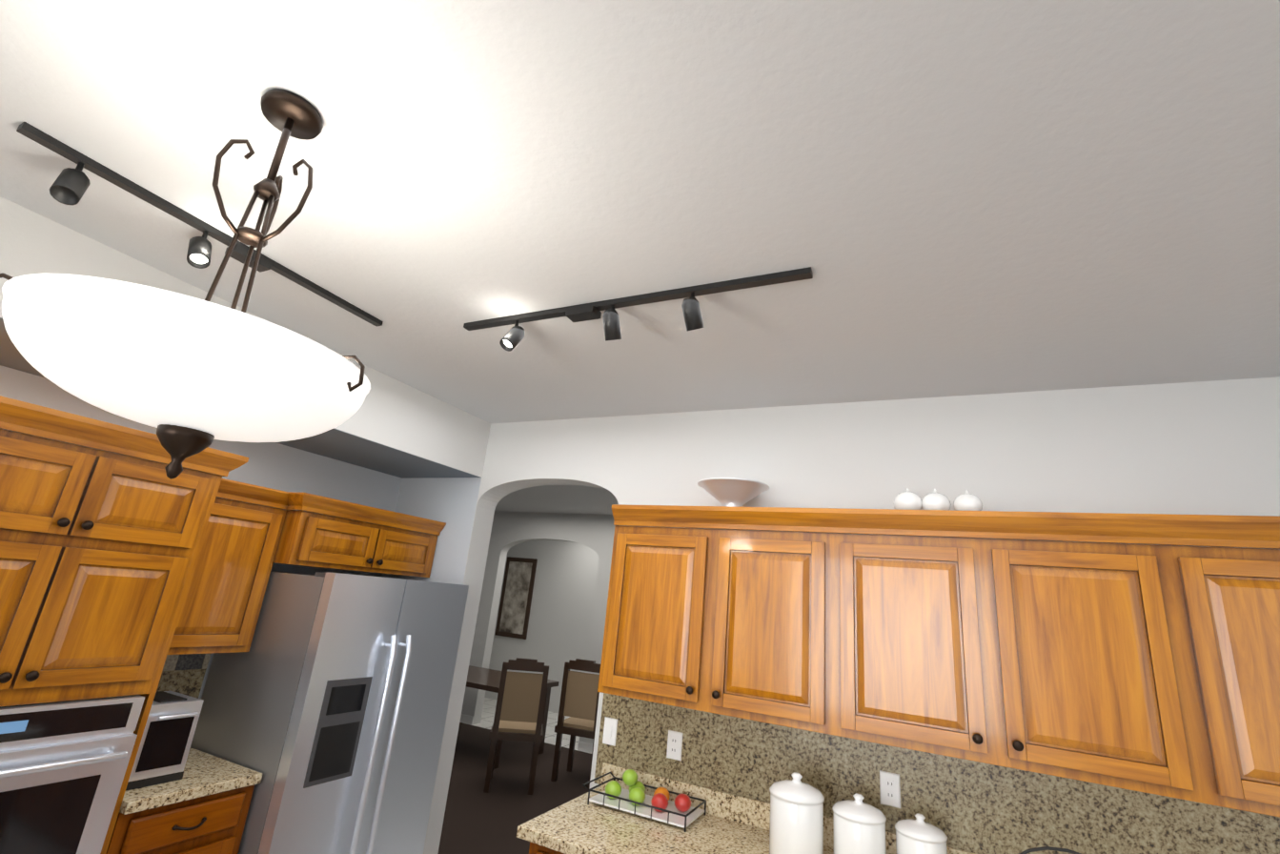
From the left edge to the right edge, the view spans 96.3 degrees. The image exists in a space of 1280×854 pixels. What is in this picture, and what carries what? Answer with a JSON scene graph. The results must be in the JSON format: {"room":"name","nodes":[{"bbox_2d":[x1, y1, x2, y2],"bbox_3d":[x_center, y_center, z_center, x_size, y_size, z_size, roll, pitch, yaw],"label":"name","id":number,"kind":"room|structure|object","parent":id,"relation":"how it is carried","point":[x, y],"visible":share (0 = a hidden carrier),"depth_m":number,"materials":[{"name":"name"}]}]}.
{"room":"kitchen","nodes":[
{"label":"kitchen","id":0,"kind":"room"},
{"bbox_2d":[0,365,401,699],"bbox_3d":[-2.490,1.114,2.538,0.150,2.460,2.857,-3,-19,26],"label":"wall","id":1,"kind":"structure","parent":0,"point":[277,466],"depth_m":3.30,"materials":[{"name":"grey paint"}]},
{"bbox_2d":[156,653,210,698],"bbox_3d":[-2.628,1.055,2.072,0.012,0.462,1.902,-3,-19,26],"label":"backsplash","id":2,"kind":"structure","parent":1,"relation":"attached to","point":[183,674],"depth_m":2.83,"materials":[{"name":"stone"}]},
{"bbox_2d":[167,478,293,654],"bbox_3d":[-2.119,0.660,2.767,0.348,0.782,0.500,-3,-19,26],"label":"upper cabinet","id":3,"kind":"object","parent":1,"relation":"attached to","point":[246,543],"depth_m":2.73,"materials":[{"name":"brown wood"}]},
{"bbox_2d":[274,491,396,572],"bbox_3d":[-1.822,0.607,3.243,0.468,0.355,0.534,-3,-19,26],"label":"upper cabinet","id":4,"kind":"object","parent":1,"relation":"attached to","point":[319,538],"depth_m":3.08,"materials":[{"name":"brown wood"}]},
{"bbox_2d":[0,196,490,478],"bbox_3d":[-1.964,-0.254,2.749,0.730,0.372,2.857,-3,-19,26],"label":"wall","id":5,"kind":"structure","parent":0,"point":[391,426],"depth_m":3.05,"materials":[{"name":"white paint"}]},
{"bbox_2d":[380,477,481,584],"bbox_3d":[-1.481,1.520,3.561,0.728,2.458,0.001,-3,-19,26],"label":"wall","id":6,"kind":"structure","parent":0,"point":[451,502],"depth_m":3.77,"materials":[{"name":"grey paint"}]},
{"bbox_2d":[459,697,591,753],"bbox_3d":[-0.905,2.606,2.521,13.000,0.100,14.500,-3,-19,26],"label":"floor","id":7,"kind":"structure","parent":0,"point":[488,713],"depth_m":7.89,"materials":[{"name":"tile"}]},
{"bbox_2d":[0,395,249,853],"bbox_3d":[-2.306,1.066,1.916,0.726,2.230,0.976,-3,-19,26],"label":"tall cabinet","id":8,"kind":"object","parent":7,"relation":"on","point":[100,542],"visible":1,"depth_m":2.01,"materials":[{"name":"brown wood"}]},
{"bbox_2d":[0,678,145,853],"bbox_3d":[-2.246,1.270,1.815,0.549,0.745,0.776,-3,-19,26],"label":"wall oven","id":9,"kind":"object","parent":8,"relation":"in","point":[64,761],"depth_m":1.94,"materials":[{"name":"silver metal"}]},
{"bbox_2d":[105,784,254,853],"bbox_3d":[-2.097,1.920,2.317,0.673,0.869,0.499,-3,-19,26],"label":"base cabinet","id":10,"kind":"object","parent":7,"relation":"on","point":[213,823],"visible":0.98,"depth_m":2.28,"materials":[{"name":"brown wood"}]},
{"bbox_2d":[119,747,262,814],"bbox_3d":[-2.055,1.438,2.464,0.642,0.140,0.499,-3,-19,26],"label":"countertop","id":11,"kind":"structure","parent":10,"relation":"on","point":[206,774],"depth_m":2.37,"materials":[{"name":"stone"}]},
{"bbox_2d":[125,690,203,791],"bbox_3d":[-2.024,1.284,2.374,0.299,0.307,0.204,-3,-19,26],"label":"microwave","id":12,"kind":"object","parent":11,"relation":"on","point":[162,754],"visible":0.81,"depth_m":2.33,"materials":[{"name":"silver metal"}]},
{"bbox_2d":[190,570,468,853],"bbox_3d":[-1.639,1.696,3.013,0.850,1.780,0.925,-3,-19,26],"label":"refrigerator","id":13,"kind":"object","parent":7,"relation":"on","point":[325,704],"visible":0.96,"depth_m":2.78,"materials":[{"name":"grey metal"}]},
{"bbox_2d":[437,722,591,853],"bbox_3d":[-1.988,3.428,5.805,4.100,0.006,3.050,-3,-19,26],"label":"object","id":14,"kind":"structure","parent":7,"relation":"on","point":[477,820],"depth_m":5.25,"materials":[{"name":"brown wood"}]},
{"bbox_2d":[466,665,559,769],"bbox_3d":[-1.953,3.278,6.632,1.650,0.770,1.000,-3,-19,26],"label":"dining table","id":15,"kind":"object","parent":14,"relation":"on","point":[483,679],"visible":0.15,"depth_m":6.57,"materials":[{"name":"brown wood"}]},
{"bbox_2d":[483,657,548,794],"bbox_3d":[-1.174,2.833,5.548,0.480,1.145,0.480,8,-17,-7],"label":"dining chair","id":16,"kind":"object","parent":14,"relation":"on","point":[519,709],"visible":0.92,"depth_m":5.38,"materials":[{"name":"brown fabric"}]},
{"bbox_2d":[550,658,600,788],"bbox_3d":[-0.552,3.009,5.934,0.480,1.145,0.480,0,-17,17],"label":"dining chair","id":17,"kind":"object","parent":14,"relation":"on","point":[579,701],"visible":0.65,"depth_m":5.79,"materials":[{"name":"brown wood"}]},
{"bbox_2d":[528,841,564,853],"bbox_3d":[-0.120,2.100,2.273,0.470,0.868,0.673,-3,-19,26],"label":"base cabinet","id":18,"kind":"object","parent":7,"relation":"on","point":[535,848],"visible":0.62,"depth_m":2.16,"materials":[{"name":"brown wood"}]},
{"bbox_2d":[516,762,976,853],"bbox_3d":[0.956,1.564,1.902,2.865,0.140,0.677,-3,-19,26],"label":"countertop","id":19,"kind":"structure","parent":18,"relation":"on","point":[730,823],"depth_m":2.33,"materials":[{"name":"stone"}]},
{"bbox_2d":[582,769,706,832],"bbox_3d":[0.021,1.627,2.564,0.498,0.142,0.261,-3,-19,26],"label":"fruit tray","id":20,"kind":"object","parent":19,"relation":"on","point":[680,811],"visible":1,"depth_m":2.50,"materials":[{"name":"black metal wire"},{"name":"white ceramic"}]},
{"bbox_2d":[769,772,824,853],"bbox_3d":[0.594,1.484,2.177,0.204,0.300,0.204,-3,-19,26],"label":"canister","id":21,"kind":"object","parent":19,"relation":"on","point":[796,824],"visible":1,"depth_m":2.11,"materials":[{"name":"white ceramic"}]},
{"bbox_2d":[832,792,886,853],"bbox_3d":[0.807,1.503,2.109,0.187,0.265,0.187,-3,-19,26],"label":"canister","id":22,"kind":"object","parent":19,"relation":"on","point":[859,825],"visible":1,"depth_m":2.06,"materials":[{"name":"white ceramic"}]},
{"bbox_2d":[894,812,947,853],"bbox_3d":[1.007,1.520,2.049,0.171,0.235,0.171,-3,-19,26],"label":"canister","id":23,"kind":"object","parent":19,"relation":"on","point":[918,835],"visible":1,"depth_m":2.02,"materials":[{"name":"white ceramic"}]},
{"bbox_2d":[1018,846,1081,853],"bbox_3d":[1.371,1.482,1.819,0.366,0.244,0.281,-3,-19,26],"label":"wire basket","id":24,"kind":"object","parent":19,"relation":"on","point":[1028,850],"visible":1,"depth_m":1.87,"materials":[{"name":"black metal"}]},
{"bbox_2d":[461,511,614,744],"bbox_3d":[1.054,2.463,6.539,13.000,2.830,0.150,-3,-19,26],"label":"wall","id":25,"kind":"structure","parent":0,"point":[596,532],"depth_m":7.91,"materials":[{"name":"white paint"}]},
{"bbox_2d":[459,713,473,724],"bbox_3d":[-3.130,3.939,8.043,2.040,0.095,0.011,-3,-19,26],"label":"baseboard","id":26,"kind":"structure","parent":25,"relation":"attached to","point":[465,719],"depth_m":7.64,"materials":[{"name":"white"}]},
{"bbox_2d":[577,741,592,752],"bbox_3d":[2.542,3.662,5.269,7.320,0.095,0.011,-3,-19,26],"label":"baseboard","id":27,"kind":"structure","parent":25,"relation":"attached to","point":[581,745],"depth_m":6.83,"materials":[{"name":"white"}]},
{"bbox_2d":[484,540,598,712],"bbox_3d":[1.744,2.939,7.902,13.000,2.830,0.150,-3,-19,26],"label":"wall","id":28,"kind":"structure","parent":0,"point":[559,625],"depth_m":9.37,"materials":[{"name":"white paint"}]},
{"bbox_2d":[495,556,537,639],"bbox_3d":[-2.105,2.893,9.755,0.630,1.300,0.032,-3,-19,26],"label":"picture frame","id":29,"kind":"object","parent":28,"relation":"attached to","point":[516,600],"visible":0.93,"depth_m":9.73,"materials":[{"name":"brown wood"}]},
{"bbox_2d":[0,0,1279,514],"bbox_3d":[-0.632,-0.189,3.357,13.000,0.100,14.500,-3,-19,26],"label":"ceiling","id":30,"kind":"structure","parent":0,"point":[965,196],"depth_m":1.47,"materials":[{"name":"white paint"}]},
{"bbox_2d":[16,121,232,268],"bbox_3d":[-1.503,-0.623,1.666,0.097,0.157,0.514,-3,-19,26],"label":"spotlight","id":31,"kind":"object","parent":30,"relation":"attached to","point":[70,186],"depth_m":1.63,"materials":[{"name":"black metal"}]},
{"bbox_2d":[0,88,370,479],"bbox_3d":[-0.866,-0.331,1.218,0.616,0.895,0.635,-3,-19,26],"label":"pendant light","id":32,"kind":"object","parent":30,"relation":"hanging from","point":[186,375],"visible":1,"depth_m":1.00,"materials":[{"name":"white glass"}]},
{"bbox_2d":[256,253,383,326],"bbox_3d":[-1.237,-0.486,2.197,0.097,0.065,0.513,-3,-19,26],"label":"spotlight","id":33,"kind":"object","parent":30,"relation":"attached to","point":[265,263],"depth_m":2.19,"materials":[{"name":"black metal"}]},
{"bbox_2d":[463,266,812,351],"bbox_3d":[-0.103,-0.387,2.079,1.410,0.154,0.116,-3,-19,26],"label":"spotlight","id":34,"kind":"object","parent":30,"relation":"attached to","point":[512,338],"visible":1,"depth_m":2.05,"materials":[{"name":"black metal"}]},
{"bbox_2d":[423,376,1279,853],"bbox_3d":[1.610,1.221,2.208,8.090,2.830,0.180,-3,-19,26],"label":"wall","id":35,"kind":"structure","parent":0,"point":[1212,447],"depth_m":2.65,"materials":[{"name":"white paint"}]},
{"bbox_2d":[381,512,446,577],"bbox_3d":[-1.641,0.732,3.601,0.468,0.355,0.536,-3,-19,26],"label":"upper cabinet","id":36,"kind":"object","parent":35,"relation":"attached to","point":[410,553],"depth_m":3.54,"materials":[{"name":"brown wood"}]},
{"bbox_2d":[597,504,711,710],"bbox_3d":[0.145,0.842,2.769,0.520,0.858,0.348,-3,-19,26],"label":"upper cabinet","id":37,"kind":"object","parent":35,"relation":"attached to","point":[654,635],"depth_m":2.62,"materials":[{"name":"brown wood"}]},
{"bbox_2d":[698,506,826,733],"bbox_3d":[0.609,0.819,2.542,0.515,0.858,0.348,-3,-19,26],"label":"upper cabinet","id":38,"kind":"object","parent":35,"relation":"attached to","point":[763,651],"depth_m":2.39,"materials":[{"name":"brown wood"}]},
{"bbox_2d":[697,477,769,507],"bbox_3d":[0.447,0.350,2.776,0.344,0.138,0.344,-3,-19,26],"label":"bowl","id":39,"kind":"object","parent":38,"relation":"on","point":[735,492],"visible":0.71,"depth_m":2.70,"materials":[{"name":"white ceramic"}]},
{"bbox_2d":[826,507,994,764],"bbox_3d":[1.080,0.796,2.312,0.535,0.858,0.348,-3,-19,26],"label":"upper cabinet","id":40,"kind":"object","parent":35,"relation":"attached to","point":[906,646],"depth_m":2.16,"materials":[{"name":"brown wood"}]},
{"bbox_2d":[893,487,921,509],"bbox_3d":[1.118,0.312,2.391,0.112,0.116,0.110,-3,-19,26],"label":"lidded jar","id":41,"kind":"object","parent":40,"relation":"on","point":[906,499],"visible":0.81,"depth_m":2.35,"materials":[{"name":"white ceramic"}]},
{"bbox_2d":[921,488,951,509],"bbox_3d":[1.210,0.309,2.345,0.108,0.112,0.106,-3,-19,26],"label":"lidded jar","id":42,"kind":"object","parent":40,"relation":"on","point":[934,500],"visible":0.65,"depth_m":2.31,"materials":[{"name":"white ceramic"}]},
{"bbox_2d":[594,692,1279,853],"bbox_3d":[1.229,1.469,2.201,3.190,0.462,0.009,-3,-19,26],"label":"backsplash","id":43,"kind":"structure","parent":35,"relation":"attached to","point":[977,807],"depth_m":2.24,"materials":[{"name":"stone"}]},
{"bbox_2d":[602,716,617,746],"bbox_3d":[-0.153,1.525,2.868,0.075,0.120,0.012,-3,-19,26],"label":"light switch","id":44,"kind":"object","parent":43,"relation":"attached to","point":[609,737],"visible":1,"depth_m":2.87,"materials":[{"name":"white plastic"}]},
{"bbox_2d":[666,730,682,760],"bbox_3d":[0.162,1.510,2.716,0.075,0.120,0.008,-3,-19,26],"label":"electrical outlet","id":45,"kind":"object","parent":43,"relation":"attached to","point":[674,744],"visible":1,"depth_m":2.71,"materials":[{"name":"white plastic"}]},
{"bbox_2d":[879,770,900,808],"bbox_3d":[1.007,1.459,2.306,0.075,0.120,0.008,-3,-19,26],"label":"electrical outlet","id":46,"kind":"object","parent":43,"relation":"attached to","point":[890,788],"visible":1,"depth_m":2.30,"materials":[{"name":"white plastic"}]},
{"bbox_2d":[975,510,1203,803],"bbox_3d":[1.558,0.772,2.078,0.530,0.858,0.348,-3,-19,26],"label":"upper cabinet","id":47,"kind":"object","parent":35,"relation":"attached to","point":[1143,662],"depth_m":1.92,"materials":[{"name":"brown wood"}]},
{"bbox_2d":[953,489,982,510],"bbox_3d":[1.312,0.306,2.295,0.104,0.109,0.102,-3,-19,26],"label":"lidded jar","id":48,"kind":"object","parent":47,"relation":"on","point":[966,501],"visible":0.75,"depth_m":2.26,"materials":[{"name":"white ceramic"}]},
{"bbox_2d":[1158,513,1279,817],"bbox_3d":[2.034,0.749,1.845,0.530,0.858,0.348,-3,-19,26],"label":"upper cabinet","id":49,"kind":"object","parent":35,"relation":"attached to","point":[1225,598],"depth_m":1.77,"materials":[{"name":"brown wood"}]}
]}

